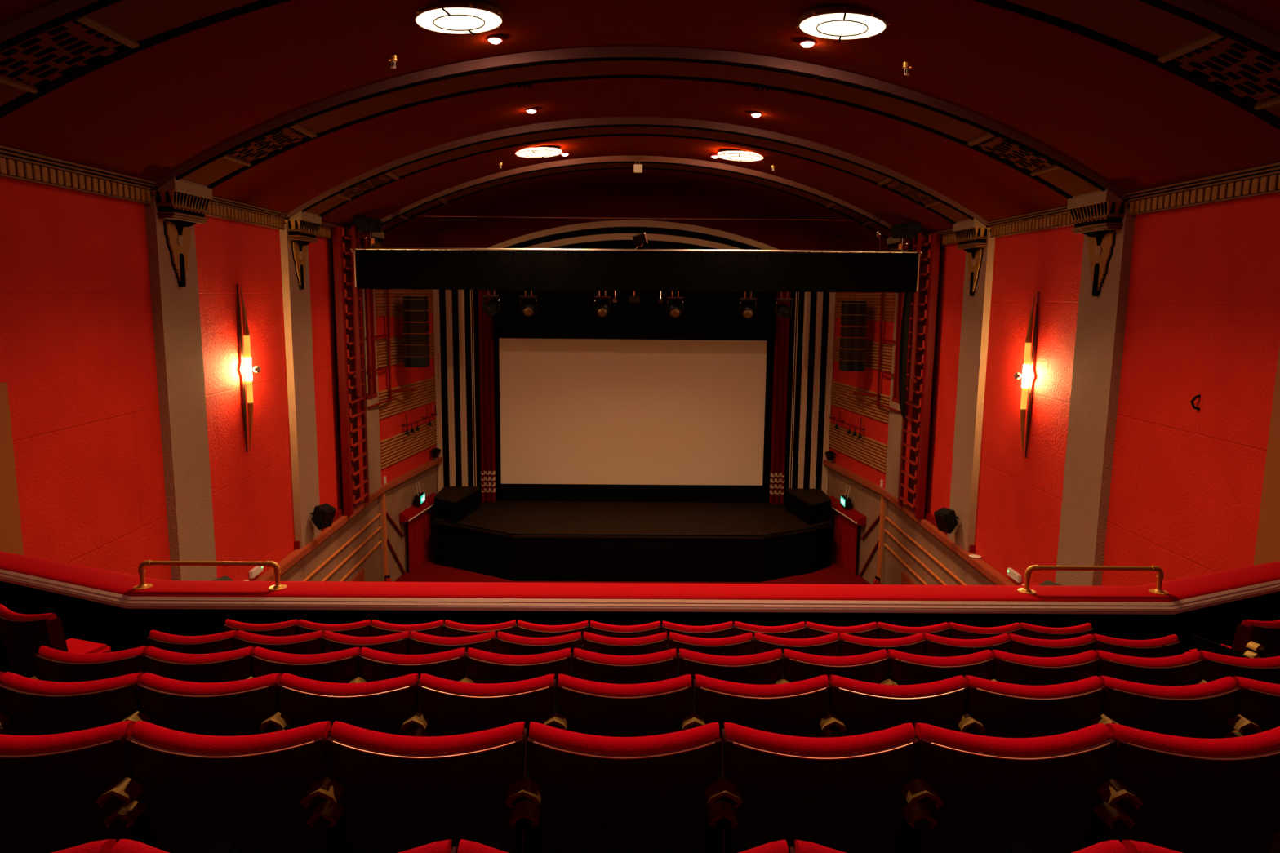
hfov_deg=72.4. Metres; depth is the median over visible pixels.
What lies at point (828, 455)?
grille
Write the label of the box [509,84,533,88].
ceiling vent
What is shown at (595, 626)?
cushion
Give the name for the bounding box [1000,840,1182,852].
seat
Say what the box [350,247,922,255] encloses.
tube
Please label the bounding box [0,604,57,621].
cushion
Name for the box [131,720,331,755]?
cushion
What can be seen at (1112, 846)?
seat
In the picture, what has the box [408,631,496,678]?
seat
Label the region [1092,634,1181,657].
seat
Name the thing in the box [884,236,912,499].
pilaster
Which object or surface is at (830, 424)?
trim
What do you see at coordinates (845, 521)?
door curtain
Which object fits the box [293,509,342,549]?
baseboard
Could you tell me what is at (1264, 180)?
trim
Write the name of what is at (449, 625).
cushion
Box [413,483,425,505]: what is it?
exit sign
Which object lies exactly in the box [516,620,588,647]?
seat
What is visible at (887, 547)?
wall rail
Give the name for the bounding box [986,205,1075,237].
trim
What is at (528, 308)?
light
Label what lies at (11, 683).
cushion
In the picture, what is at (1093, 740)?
cushion
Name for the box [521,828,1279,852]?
floor
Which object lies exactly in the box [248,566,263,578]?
emergency light
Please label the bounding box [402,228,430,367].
array
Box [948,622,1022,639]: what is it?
seat
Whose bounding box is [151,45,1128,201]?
arch
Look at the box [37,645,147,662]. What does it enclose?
cushion
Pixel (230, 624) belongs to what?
cushion
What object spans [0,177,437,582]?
wall
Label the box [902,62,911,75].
smoke detector
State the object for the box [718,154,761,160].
diffuser
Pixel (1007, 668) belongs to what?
seat
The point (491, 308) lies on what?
light
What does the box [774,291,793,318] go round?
light
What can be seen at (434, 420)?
trim
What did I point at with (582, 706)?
seat
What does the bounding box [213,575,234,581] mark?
wall speaker
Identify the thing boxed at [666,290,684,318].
light
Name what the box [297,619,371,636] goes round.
seat
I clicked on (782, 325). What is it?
stage curtain
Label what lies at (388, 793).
seat
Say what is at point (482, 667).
seat
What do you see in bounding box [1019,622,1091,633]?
cushion
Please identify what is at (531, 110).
ceiling spotlight
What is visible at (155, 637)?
cushion
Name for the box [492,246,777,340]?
drape
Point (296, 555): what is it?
trim
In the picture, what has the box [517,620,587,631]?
cushion
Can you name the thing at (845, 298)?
trim
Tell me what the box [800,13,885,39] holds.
diffuser
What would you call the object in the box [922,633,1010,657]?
seat
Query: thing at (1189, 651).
seat cushion
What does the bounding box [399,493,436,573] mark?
door curtain
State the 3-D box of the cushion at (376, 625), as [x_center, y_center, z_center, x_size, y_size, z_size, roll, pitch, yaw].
[-1.668,1.620,6.324,0.503,0.475,0.195,0,9,-1]
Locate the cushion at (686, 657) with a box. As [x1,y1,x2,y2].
[679,648,782,665]
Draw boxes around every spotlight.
[485,35,503,44]
[524,107,537,113]
[560,151,569,155]
[612,290,617,302]
[657,291,662,302]
[710,154,718,158]
[749,111,762,116]
[798,38,816,47]
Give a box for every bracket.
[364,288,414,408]
[853,292,900,413]
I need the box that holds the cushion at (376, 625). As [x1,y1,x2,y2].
[371,619,444,631]
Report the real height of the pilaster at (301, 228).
6.765 m
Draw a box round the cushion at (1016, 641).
[1008,633,1093,647]
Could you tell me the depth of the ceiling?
11.24 m
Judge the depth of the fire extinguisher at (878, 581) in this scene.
23.95 m
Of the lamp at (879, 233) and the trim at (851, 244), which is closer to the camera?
the lamp at (879, 233)
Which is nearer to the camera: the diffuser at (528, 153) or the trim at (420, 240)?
the diffuser at (528, 153)
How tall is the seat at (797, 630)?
0.875 m
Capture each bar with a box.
[401,404,437,427]
[829,407,865,431]
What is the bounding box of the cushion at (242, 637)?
[236,630,324,644]
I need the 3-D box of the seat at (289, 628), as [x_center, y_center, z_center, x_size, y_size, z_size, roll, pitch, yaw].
[-2.738,1.794,6.445,0.560,0.875,0.483,0,9,-1]
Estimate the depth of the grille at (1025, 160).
12.86 m
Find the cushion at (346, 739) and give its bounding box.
[330,720,524,755]
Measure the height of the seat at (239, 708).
0.875 m
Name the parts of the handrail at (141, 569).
post, post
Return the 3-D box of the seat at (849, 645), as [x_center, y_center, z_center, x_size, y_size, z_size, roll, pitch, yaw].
[1.438,1.674,5.517,0.560,0.875,0.483,0,9,-1]
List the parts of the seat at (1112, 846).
armrest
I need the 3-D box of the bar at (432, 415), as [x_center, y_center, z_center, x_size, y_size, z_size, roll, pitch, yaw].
[-6.635,-0.343,26.262,0.183,0.352,2.625,2,9,7]
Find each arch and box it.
[0,0,1279,129]
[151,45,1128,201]
[284,116,990,227]
[360,155,911,240]
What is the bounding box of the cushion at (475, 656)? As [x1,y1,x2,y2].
[467,647,570,664]
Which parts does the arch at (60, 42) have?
panel, border moulding, soffit panel, panel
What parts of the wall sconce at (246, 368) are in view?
plate, amber glass, lit glass, amber glass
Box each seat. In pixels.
[0,604,111,678]
[0,671,8,729]
[0,671,143,735]
[0,720,144,852]
[30,645,147,682]
[52,839,116,852]
[94,720,334,852]
[110,839,457,852]
[121,672,283,736]
[142,646,255,683]
[146,630,237,653]
[222,618,298,636]
[234,630,324,654]
[244,646,361,683]
[258,672,421,736]
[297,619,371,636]
[300,720,526,852]
[321,631,411,654]
[349,647,467,683]
[370,619,444,636]
[400,673,555,828]
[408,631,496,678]
[444,620,516,653]
[457,647,571,702]
[457,840,788,852]
[496,631,582,666]
[504,721,720,852]
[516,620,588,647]
[542,674,692,737]
[570,648,676,684]
[581,631,666,655]
[582,620,660,647]
[662,621,733,648]
[666,632,753,670]
[675,648,782,706]
[681,674,830,828]
[705,722,919,852]
[733,621,805,654]
[740,840,1127,852]
[753,632,839,679]
[774,648,888,684]
[804,622,878,639]
[818,675,968,737]
[837,632,924,656]
[876,622,950,639]
[880,648,994,684]
[896,722,1115,852]
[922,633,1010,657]
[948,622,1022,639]
[955,675,1104,737]
[990,649,1099,685]
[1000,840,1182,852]
[1008,633,1096,657]
[1019,622,1093,639]
[1084,723,1279,852]
[1091,675,1240,738]
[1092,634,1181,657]
[1094,650,1204,686]
[1184,619,1279,657]
[1194,650,1279,684]
[1224,676,1279,831]
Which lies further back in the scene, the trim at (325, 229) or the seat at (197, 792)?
the trim at (325, 229)
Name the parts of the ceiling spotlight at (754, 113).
bulb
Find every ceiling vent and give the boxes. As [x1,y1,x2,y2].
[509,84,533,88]
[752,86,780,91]
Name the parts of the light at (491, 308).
yoke arm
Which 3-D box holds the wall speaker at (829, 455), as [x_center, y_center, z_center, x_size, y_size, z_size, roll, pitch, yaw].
[6.022,0.926,27.631,0.310,0.313,0.211,-4,9,-26]
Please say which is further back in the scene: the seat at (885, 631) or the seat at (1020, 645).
the seat at (885, 631)
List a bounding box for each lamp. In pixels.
[413,0,502,35]
[515,146,560,158]
[716,150,763,161]
[795,4,890,41]
[875,212,883,239]
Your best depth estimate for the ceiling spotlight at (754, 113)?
15.51 m
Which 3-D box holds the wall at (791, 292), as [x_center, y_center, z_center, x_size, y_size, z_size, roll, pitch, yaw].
[-0.192,-2.596,28.733,14.000,10.200,0.100,0,9,-1]
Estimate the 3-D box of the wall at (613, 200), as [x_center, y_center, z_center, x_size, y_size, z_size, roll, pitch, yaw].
[-0.184,-1.885,27.869,14.400,11.750,0.320,0,9,-1]
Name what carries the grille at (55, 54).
attached to the arch at (60, 42)
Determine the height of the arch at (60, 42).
2.037 m
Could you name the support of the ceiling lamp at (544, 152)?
attached to the ceiling
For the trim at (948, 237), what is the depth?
19.48 m
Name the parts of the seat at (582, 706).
armrest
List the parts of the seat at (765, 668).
armrest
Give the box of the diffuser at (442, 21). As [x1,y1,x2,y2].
[434,13,484,29]
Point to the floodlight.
(638, 239)
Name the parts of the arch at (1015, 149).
panel, border moulding, soffit panel, panel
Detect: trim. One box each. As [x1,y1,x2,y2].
[0,145,155,204]
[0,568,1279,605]
[0,576,1279,614]
[204,195,288,229]
[254,457,442,581]
[315,222,361,243]
[374,288,434,316]
[376,333,435,368]
[377,377,435,419]
[380,419,437,469]
[381,233,432,248]
[432,220,835,494]
[445,233,823,488]
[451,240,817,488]
[457,289,810,488]
[470,289,799,488]
[471,289,798,506]
[822,459,1016,585]
[828,422,887,473]
[830,381,889,423]
[832,337,893,372]
[834,292,895,321]
[836,238,889,250]
[910,228,958,248]
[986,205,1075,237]
[1124,162,1279,215]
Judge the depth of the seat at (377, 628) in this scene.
6.22 m
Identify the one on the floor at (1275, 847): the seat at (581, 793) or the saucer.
the seat at (581, 793)
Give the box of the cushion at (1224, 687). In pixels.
[1097,675,1235,697]
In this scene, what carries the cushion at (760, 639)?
on the seat at (827, 645)
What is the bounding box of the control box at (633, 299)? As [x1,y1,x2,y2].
[629,290,639,302]
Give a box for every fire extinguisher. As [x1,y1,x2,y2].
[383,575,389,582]
[873,576,877,584]
[875,577,881,584]
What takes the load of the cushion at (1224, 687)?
on the seat at (1202, 710)
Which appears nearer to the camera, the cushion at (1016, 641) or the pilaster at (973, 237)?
the cushion at (1016, 641)
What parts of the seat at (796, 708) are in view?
armrest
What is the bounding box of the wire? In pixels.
[417,215,852,220]
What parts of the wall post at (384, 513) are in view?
post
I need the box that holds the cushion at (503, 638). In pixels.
[497,631,581,644]
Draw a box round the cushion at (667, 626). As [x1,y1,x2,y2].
[662,621,733,631]
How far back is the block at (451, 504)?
26.73 m
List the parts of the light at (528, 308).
yoke arm, yoke arm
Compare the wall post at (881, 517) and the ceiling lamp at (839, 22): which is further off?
the wall post at (881, 517)
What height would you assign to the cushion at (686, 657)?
0.475 m
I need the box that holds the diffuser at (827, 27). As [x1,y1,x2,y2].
[817,19,866,35]
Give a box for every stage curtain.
[477,289,495,502]
[768,291,791,504]
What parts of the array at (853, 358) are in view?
flying frame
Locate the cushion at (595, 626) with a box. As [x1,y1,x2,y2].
[590,620,660,631]
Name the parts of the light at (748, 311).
yoke arm, yoke arm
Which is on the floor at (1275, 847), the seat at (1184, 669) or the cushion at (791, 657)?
the seat at (1184, 669)
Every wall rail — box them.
[302,513,381,581]
[321,526,381,581]
[339,540,382,581]
[884,516,966,585]
[884,529,946,585]
[884,543,928,585]
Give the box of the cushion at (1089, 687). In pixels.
[964,675,1101,697]
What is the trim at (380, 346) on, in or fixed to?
attached to the wall at (77, 357)
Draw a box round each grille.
[0,19,126,86]
[227,126,308,162]
[320,509,336,529]
[339,173,393,197]
[435,449,440,457]
[825,453,831,461]
[831,204,871,222]
[883,179,937,204]
[933,513,948,533]
[974,135,1056,172]
[1168,35,1279,103]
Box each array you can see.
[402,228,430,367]
[839,234,867,371]
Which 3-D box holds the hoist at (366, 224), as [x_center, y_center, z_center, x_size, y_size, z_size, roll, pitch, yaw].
[-6.295,-4.462,20.227,0.450,0.693,0.800,0,9,-1]
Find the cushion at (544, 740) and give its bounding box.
[528,721,719,755]
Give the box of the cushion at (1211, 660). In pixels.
[1198,650,1279,666]
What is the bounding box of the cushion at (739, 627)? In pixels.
[733,621,804,632]
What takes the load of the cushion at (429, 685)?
on the seat at (447, 707)
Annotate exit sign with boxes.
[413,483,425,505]
[840,484,851,507]
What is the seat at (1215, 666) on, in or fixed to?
on the floor at (1275, 847)
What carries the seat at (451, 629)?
on the floor at (1275, 847)
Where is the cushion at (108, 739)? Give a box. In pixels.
[0,720,135,754]
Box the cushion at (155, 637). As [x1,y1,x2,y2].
[149,630,237,643]
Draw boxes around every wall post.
[381,491,404,576]
[859,494,884,580]
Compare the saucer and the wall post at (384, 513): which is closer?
the saucer
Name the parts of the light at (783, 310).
yoke arm, yoke arm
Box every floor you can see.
[394,553,871,584]
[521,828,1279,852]
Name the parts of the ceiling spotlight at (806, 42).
bulb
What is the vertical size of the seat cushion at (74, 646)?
0.090 m
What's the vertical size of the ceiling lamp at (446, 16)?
0.150 m
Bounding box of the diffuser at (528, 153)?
[526,151,551,156]
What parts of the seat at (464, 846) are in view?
armrest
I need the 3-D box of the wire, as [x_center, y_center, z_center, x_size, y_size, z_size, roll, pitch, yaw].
[-0.088,-5.586,23.431,12.600,0.058,0.028,0,9,-1]
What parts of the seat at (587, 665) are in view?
armrest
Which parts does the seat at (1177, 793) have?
armrest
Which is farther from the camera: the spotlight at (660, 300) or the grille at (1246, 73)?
the spotlight at (660, 300)
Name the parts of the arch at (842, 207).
panel, soffit panel, panel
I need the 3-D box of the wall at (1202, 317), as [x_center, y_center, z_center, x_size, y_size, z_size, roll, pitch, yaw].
[6.800,1.161,12.768,0.900,10.350,30.719,0,9,-1]
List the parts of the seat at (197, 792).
armrest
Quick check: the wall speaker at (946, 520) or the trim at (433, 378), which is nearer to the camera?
the wall speaker at (946, 520)
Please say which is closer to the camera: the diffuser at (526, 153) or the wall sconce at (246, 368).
the wall sconce at (246, 368)
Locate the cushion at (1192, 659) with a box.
[1094,650,1200,666]
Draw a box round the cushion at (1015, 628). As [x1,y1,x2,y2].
[948,622,1020,633]
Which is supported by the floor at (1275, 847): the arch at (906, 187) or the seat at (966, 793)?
the seat at (966, 793)
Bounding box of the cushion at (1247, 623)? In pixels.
[1240,619,1279,627]
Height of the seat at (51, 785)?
0.875 m
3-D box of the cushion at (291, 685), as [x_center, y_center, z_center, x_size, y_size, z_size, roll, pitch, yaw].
[-1.100,1.167,3.361,0.503,0.475,0.195,0,9,-1]
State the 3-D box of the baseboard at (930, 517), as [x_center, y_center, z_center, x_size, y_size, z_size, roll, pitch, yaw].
[6.861,2.335,19.433,0.100,0.150,2.750,0,9,-1]
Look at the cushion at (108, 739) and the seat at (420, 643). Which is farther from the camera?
the seat at (420, 643)
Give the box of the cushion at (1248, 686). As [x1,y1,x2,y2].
[1231,676,1279,695]
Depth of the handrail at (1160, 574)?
7.67 m
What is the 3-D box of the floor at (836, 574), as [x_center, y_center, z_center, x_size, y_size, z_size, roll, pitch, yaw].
[-0.041,6.228,14.082,14.400,0.200,32.000,0,9,-1]
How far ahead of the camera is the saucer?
17.73 m
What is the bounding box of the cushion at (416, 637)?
[410,631,495,644]
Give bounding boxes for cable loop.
[898,292,912,419]
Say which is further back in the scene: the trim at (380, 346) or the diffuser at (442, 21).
the trim at (380, 346)
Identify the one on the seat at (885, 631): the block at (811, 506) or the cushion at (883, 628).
the cushion at (883, 628)
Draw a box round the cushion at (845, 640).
[839,632,923,646]
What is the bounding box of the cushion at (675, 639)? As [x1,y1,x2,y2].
[669,632,752,645]
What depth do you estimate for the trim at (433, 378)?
25.46 m
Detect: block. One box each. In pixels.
[434,486,479,523]
[785,488,831,525]
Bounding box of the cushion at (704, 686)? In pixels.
[694,674,828,697]
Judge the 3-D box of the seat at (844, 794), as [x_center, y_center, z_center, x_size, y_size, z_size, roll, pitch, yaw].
[0.446,1.208,2.529,0.560,0.875,0.483,0,9,-1]
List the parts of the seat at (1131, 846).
armrest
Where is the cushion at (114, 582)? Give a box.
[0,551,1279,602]
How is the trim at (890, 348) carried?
attached to the wall at (1202, 317)
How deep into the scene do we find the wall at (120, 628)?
7.59 m
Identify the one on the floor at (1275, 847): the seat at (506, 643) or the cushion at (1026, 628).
the seat at (506, 643)
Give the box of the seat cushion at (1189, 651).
[1184,644,1231,653]
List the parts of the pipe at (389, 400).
arm, arm, arm, arm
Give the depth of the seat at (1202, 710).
3.30 m
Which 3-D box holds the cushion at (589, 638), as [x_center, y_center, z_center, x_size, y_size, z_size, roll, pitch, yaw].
[-0.092,1.480,5.357,0.503,0.475,0.195,0,9,-1]
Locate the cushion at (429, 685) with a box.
[419,673,554,696]
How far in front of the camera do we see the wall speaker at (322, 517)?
18.31 m
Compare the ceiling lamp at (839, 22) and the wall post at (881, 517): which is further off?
the wall post at (881, 517)
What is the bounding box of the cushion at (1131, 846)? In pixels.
[1121,840,1182,852]
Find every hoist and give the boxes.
[352,217,382,247]
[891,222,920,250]
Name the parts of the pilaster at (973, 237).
moulding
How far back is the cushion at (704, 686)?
3.28 m
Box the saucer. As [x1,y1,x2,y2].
[968,554,981,558]
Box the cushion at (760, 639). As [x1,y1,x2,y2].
[754,632,838,645]
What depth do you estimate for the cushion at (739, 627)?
6.26 m
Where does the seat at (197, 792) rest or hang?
on the floor at (1275, 847)
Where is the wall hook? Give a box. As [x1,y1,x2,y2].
[1190,394,1200,410]
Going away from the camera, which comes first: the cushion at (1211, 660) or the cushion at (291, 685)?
the cushion at (291, 685)
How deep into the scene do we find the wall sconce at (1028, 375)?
15.50 m
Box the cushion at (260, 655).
[253,646,359,663]
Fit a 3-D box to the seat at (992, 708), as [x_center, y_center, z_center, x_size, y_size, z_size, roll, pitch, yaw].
[1.470,1.369,3.535,0.560,0.875,0.483,0,9,-1]
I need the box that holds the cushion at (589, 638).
[583,631,666,644]
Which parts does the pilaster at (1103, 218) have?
moulding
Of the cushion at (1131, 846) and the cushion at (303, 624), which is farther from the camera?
the cushion at (303, 624)
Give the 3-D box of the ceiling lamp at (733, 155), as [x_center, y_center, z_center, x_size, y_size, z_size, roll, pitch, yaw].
[2.272,-6.123,19.794,1.023,0.152,1.024,0,9,-1]
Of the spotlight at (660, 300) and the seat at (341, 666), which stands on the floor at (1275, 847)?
the seat at (341, 666)
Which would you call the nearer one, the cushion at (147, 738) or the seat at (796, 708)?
the cushion at (147, 738)
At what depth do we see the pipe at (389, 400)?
23.77 m
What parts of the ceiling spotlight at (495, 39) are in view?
bulb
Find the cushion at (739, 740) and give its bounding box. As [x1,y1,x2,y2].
[724,722,915,755]
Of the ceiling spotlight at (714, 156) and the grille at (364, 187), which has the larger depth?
the ceiling spotlight at (714, 156)
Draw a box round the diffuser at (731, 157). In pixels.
[728,155,752,159]
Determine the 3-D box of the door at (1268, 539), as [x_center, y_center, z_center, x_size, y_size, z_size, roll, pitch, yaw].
[7.036,0.759,9.566,0.070,6.200,0.540,0,9,-1]
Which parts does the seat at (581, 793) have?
armrest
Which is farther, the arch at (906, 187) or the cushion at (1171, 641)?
the arch at (906, 187)
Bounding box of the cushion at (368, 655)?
[360,647,466,663]
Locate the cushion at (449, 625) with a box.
[444,620,515,631]
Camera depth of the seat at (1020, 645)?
5.28 m
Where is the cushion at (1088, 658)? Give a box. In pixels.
[991,649,1096,666]
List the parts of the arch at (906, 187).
panel, soffit panel, panel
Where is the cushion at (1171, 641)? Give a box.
[1092,634,1177,647]
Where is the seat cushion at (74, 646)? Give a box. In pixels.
[65,638,111,653]
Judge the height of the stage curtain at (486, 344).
8.680 m
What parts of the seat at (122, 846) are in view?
armrest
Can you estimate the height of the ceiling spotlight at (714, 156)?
0.076 m
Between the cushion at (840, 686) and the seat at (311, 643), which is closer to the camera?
the cushion at (840, 686)
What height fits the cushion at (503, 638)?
0.475 m
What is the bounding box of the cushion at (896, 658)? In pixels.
[887,648,991,666]
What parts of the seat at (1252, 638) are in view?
armrest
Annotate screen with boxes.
[478,333,790,502]
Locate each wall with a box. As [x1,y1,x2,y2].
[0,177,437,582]
[0,581,1279,655]
[431,183,838,495]
[477,292,791,333]
[827,192,1279,586]
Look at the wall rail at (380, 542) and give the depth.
22.23 m
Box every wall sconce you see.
[236,283,261,452]
[1013,291,1039,457]
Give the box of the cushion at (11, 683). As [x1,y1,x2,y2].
[0,671,143,694]
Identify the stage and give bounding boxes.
[432,501,832,582]
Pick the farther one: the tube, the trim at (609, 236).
the trim at (609, 236)
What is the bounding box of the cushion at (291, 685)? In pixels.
[280,672,418,695]
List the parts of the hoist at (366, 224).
hoist motor, chain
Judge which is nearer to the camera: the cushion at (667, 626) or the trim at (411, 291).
the cushion at (667, 626)
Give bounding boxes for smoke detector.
[388,54,397,68]
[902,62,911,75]
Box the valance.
[353,249,919,293]
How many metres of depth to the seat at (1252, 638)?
5.95 m
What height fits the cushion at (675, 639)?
0.475 m
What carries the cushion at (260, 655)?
on the seat at (341, 666)
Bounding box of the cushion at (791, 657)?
[783,648,887,665]
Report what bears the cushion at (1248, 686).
on the seat at (1257, 708)
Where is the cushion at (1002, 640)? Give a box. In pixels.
[923,633,1008,646]
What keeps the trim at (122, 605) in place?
attached to the wall at (120, 628)
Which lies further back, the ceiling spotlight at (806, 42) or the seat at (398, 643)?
the ceiling spotlight at (806, 42)
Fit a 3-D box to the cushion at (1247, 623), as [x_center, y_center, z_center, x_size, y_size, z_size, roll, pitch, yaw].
[4.339,1.533,6.065,0.503,0.475,0.195,-3,9,-21]
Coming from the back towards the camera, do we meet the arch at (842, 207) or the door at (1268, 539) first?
the arch at (842, 207)
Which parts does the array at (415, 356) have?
flying frame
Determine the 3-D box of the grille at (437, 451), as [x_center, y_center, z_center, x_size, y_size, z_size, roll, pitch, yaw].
[-6.332,0.862,27.407,0.108,0.238,0.180,4,9,24]
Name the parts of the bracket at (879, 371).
arm, arm, arm, arm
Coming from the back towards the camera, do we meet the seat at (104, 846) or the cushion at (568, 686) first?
the cushion at (568, 686)
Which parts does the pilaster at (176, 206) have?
moulding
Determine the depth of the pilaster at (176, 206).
12.98 m
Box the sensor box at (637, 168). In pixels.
[633,155,642,173]
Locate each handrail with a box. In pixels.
[133,560,287,591]
[1017,564,1168,595]
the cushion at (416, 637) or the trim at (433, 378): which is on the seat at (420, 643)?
the cushion at (416, 637)
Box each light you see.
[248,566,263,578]
[482,289,500,315]
[519,289,537,316]
[594,290,610,317]
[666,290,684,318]
[738,291,756,318]
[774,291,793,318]
[1007,568,1022,582]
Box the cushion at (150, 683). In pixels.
[140,672,281,694]
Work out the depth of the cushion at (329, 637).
5.23 m
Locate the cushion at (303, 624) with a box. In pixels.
[297,619,371,630]
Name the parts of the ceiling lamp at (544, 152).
glass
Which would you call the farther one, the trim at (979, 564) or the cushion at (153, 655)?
the trim at (979, 564)
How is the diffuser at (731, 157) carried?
attached to the ceiling lamp at (733, 155)
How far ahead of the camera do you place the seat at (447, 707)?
3.26 m
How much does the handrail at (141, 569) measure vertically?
0.243 m
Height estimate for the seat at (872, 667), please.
0.875 m
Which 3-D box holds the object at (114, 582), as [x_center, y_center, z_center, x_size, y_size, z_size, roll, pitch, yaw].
[0.086,1.401,8.206,13.700,0.114,1.473,0,9,-1]
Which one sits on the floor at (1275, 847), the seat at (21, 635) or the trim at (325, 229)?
the seat at (21, 635)
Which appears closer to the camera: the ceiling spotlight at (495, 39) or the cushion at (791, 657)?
the cushion at (791, 657)
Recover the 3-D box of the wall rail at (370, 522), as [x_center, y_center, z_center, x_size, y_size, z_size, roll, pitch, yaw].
[-7.022,3.466,16.858,0.068,0.065,14.500,0,9,-1]
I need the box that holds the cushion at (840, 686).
[830,675,964,697]
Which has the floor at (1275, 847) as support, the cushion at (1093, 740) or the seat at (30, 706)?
the seat at (30, 706)
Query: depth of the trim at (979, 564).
19.96 m
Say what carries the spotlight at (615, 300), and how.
hanging from the lighting truss
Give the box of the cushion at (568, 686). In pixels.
[558,674,691,696]
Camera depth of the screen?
28.78 m
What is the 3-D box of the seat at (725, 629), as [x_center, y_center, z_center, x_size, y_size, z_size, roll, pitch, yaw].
[0.382,1.818,6.492,0.560,0.875,0.483,0,9,-1]
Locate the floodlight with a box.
[632,232,648,248]
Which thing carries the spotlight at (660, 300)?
hanging from the lighting truss
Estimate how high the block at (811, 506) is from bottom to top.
0.650 m
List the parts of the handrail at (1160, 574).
post, post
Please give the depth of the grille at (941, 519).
18.53 m
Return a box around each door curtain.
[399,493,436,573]
[828,495,866,575]
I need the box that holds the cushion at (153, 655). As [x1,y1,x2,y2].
[146,646,254,662]
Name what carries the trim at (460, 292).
attached to the wall at (613, 200)
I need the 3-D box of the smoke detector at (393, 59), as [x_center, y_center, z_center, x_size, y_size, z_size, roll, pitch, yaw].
[-3.162,-4.671,11.188,0.110,0.160,0.110,0,9,-1]
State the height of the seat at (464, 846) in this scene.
0.875 m
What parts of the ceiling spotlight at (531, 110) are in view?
bulb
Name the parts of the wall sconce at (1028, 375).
amber glass, lit glass, amber glass, plate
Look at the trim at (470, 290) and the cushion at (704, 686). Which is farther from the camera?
the trim at (470, 290)
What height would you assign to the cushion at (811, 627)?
0.475 m
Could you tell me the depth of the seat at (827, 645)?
5.26 m
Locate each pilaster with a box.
[144,177,217,580]
[279,210,321,547]
[360,231,384,495]
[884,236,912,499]
[947,217,995,551]
[1054,188,1135,586]
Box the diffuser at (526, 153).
[516,150,559,157]
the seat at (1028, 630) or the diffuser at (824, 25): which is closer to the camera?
the seat at (1028, 630)
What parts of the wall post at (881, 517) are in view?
post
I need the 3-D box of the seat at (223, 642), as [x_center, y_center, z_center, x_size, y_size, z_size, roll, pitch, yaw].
[-2.721,1.641,5.454,0.560,0.875,0.483,0,9,-1]
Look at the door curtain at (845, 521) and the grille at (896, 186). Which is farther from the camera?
the door curtain at (845, 521)
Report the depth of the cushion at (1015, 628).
6.28 m
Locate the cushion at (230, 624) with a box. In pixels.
[225,618,298,630]
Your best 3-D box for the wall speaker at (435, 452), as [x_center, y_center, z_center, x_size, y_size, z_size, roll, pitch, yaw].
[-6.424,0.829,27.444,0.310,0.313,0.211,4,9,24]
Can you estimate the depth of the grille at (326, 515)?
18.33 m
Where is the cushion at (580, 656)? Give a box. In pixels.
[573,648,675,664]
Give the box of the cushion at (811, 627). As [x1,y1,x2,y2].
[805,622,876,632]
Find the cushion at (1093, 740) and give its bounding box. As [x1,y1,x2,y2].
[915,722,1109,756]
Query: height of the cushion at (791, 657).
0.475 m
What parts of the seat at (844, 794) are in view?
armrest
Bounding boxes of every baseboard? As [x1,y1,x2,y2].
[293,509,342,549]
[925,512,975,552]
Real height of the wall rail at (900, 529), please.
0.065 m
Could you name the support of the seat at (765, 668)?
on the floor at (1275, 847)
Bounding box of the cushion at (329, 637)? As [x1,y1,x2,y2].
[323,631,409,644]
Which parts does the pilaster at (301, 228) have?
moulding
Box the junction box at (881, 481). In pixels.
[880,480,883,487]
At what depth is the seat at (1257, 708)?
3.32 m
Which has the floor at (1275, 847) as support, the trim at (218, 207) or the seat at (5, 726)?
the seat at (5, 726)
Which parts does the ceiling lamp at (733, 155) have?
glass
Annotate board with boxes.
[0,382,23,555]
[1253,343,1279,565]
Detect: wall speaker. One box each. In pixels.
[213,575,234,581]
[311,503,336,529]
[430,447,440,457]
[825,450,835,461]
[933,506,958,533]
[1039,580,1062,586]
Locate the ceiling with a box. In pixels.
[0,0,1279,240]
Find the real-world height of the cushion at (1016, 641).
0.475 m
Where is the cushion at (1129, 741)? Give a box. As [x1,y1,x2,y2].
[1105,723,1279,756]
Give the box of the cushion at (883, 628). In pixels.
[876,622,948,633]

